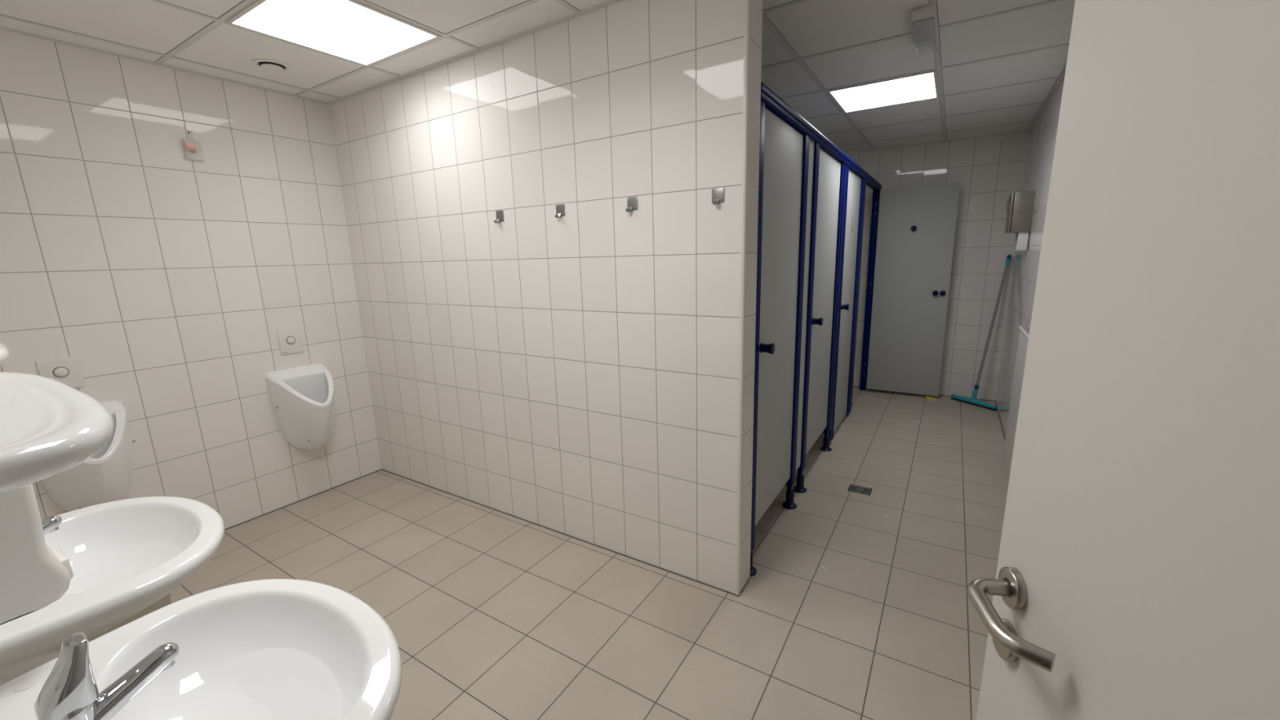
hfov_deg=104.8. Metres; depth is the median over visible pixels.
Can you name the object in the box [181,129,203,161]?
air freshener
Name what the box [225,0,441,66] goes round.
recessed light
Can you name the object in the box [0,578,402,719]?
washbasin
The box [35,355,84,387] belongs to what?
flush plate
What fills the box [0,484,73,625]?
pedestal
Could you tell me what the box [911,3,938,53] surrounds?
emergency light
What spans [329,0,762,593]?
wall partition
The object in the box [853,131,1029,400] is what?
wall
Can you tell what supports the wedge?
on the floor
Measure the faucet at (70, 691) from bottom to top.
0.169 m
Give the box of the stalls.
[750,81,959,576]
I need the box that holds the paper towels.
[1013,231,1028,250]
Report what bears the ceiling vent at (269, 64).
in the ceiling
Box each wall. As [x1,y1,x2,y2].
[0,29,381,528]
[842,149,856,163]
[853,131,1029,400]
[995,77,1064,437]
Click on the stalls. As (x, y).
(811, 194)
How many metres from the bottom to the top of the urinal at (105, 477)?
0.532 m
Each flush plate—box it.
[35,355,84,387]
[276,328,303,355]
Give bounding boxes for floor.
[169,386,1008,719]
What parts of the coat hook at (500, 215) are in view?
plate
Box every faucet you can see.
[34,631,179,719]
[41,515,62,535]
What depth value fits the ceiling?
2.39 m
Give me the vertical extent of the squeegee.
1.424 m
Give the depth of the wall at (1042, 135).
3.74 m
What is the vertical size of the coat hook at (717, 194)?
0.063 m
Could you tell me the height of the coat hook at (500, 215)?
0.063 m
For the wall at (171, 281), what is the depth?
2.61 m
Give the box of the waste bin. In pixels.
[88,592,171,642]
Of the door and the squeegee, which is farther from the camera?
the squeegee
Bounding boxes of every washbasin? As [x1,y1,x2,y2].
[0,496,224,685]
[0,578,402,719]
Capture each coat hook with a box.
[493,209,503,223]
[555,204,564,217]
[625,196,637,212]
[711,187,724,204]
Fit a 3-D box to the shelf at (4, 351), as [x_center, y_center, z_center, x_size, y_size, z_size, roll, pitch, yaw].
[-1.404,-0.004,0.941,0.620,0.037,0.227,6,14,32]
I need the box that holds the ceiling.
[0,0,1075,151]
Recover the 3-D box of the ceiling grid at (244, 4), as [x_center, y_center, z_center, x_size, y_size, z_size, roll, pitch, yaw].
[0.227,-1.650,2.951,3.928,0.004,5.897,6,14,32]
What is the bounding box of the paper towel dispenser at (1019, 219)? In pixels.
[1004,191,1035,233]
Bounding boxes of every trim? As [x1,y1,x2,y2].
[0,0,1066,148]
[0,0,1066,152]
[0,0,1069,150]
[735,0,751,595]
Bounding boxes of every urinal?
[40,400,135,511]
[264,363,334,449]
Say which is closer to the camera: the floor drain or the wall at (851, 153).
the floor drain
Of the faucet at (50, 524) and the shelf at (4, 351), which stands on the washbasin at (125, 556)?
the faucet at (50, 524)
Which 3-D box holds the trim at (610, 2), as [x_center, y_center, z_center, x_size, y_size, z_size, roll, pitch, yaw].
[0.227,-1.647,2.951,3.928,0.006,5.897,6,14,32]
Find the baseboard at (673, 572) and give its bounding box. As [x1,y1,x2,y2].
[224,385,1005,596]
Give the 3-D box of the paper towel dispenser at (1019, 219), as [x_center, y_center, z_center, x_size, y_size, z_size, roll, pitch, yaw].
[2.933,-1.141,3.827,0.166,0.296,0.274,6,14,32]
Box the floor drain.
[847,484,872,495]
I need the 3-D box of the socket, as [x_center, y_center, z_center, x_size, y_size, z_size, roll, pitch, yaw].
[3.238,0.332,4.770,0.053,0.125,0.055,6,14,32]
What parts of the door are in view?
lever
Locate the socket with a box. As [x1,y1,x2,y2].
[970,388,977,399]
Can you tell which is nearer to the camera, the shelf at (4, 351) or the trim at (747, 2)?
the shelf at (4, 351)
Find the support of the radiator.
attached to the wall at (1042, 135)
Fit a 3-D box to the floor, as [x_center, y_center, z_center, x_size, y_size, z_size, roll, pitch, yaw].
[-0.019,0.950,2.985,4.168,0.100,7.317,6,14,32]
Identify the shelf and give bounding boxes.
[0,342,9,365]
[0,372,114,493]
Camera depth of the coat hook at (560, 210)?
2.31 m
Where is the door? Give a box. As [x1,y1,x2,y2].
[967,0,1279,719]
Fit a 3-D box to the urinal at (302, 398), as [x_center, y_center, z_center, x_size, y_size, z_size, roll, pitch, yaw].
[-2.035,0.319,3.078,0.302,0.532,0.340,6,14,32]
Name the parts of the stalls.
post, door knob, cubicle door, post, infill panel, post, door knob, head rail, cubicle door, post, post, door knob, cubicle door, post, post, post, cubicle door, coat knob, door knob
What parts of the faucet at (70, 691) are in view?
lever, spout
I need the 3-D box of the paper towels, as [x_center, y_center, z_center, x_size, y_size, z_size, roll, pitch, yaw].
[2.967,-0.923,3.834,0.062,0.138,0.206,6,14,32]
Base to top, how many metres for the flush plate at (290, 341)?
0.146 m
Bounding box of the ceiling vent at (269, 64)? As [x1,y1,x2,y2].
[251,58,291,71]
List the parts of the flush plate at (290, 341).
dish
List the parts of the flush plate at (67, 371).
dish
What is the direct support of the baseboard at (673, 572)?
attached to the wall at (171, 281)
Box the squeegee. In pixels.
[951,253,1011,410]
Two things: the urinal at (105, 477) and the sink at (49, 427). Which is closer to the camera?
the sink at (49, 427)
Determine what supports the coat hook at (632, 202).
attached to the wall partition at (575, 374)
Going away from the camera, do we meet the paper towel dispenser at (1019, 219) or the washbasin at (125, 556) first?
the washbasin at (125, 556)
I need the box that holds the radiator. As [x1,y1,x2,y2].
[1003,326,1030,478]
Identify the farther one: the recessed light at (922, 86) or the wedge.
the wedge
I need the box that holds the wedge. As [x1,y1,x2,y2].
[925,395,937,399]
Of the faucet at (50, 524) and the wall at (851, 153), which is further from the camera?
the wall at (851, 153)
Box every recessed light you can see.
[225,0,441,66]
[826,70,939,113]

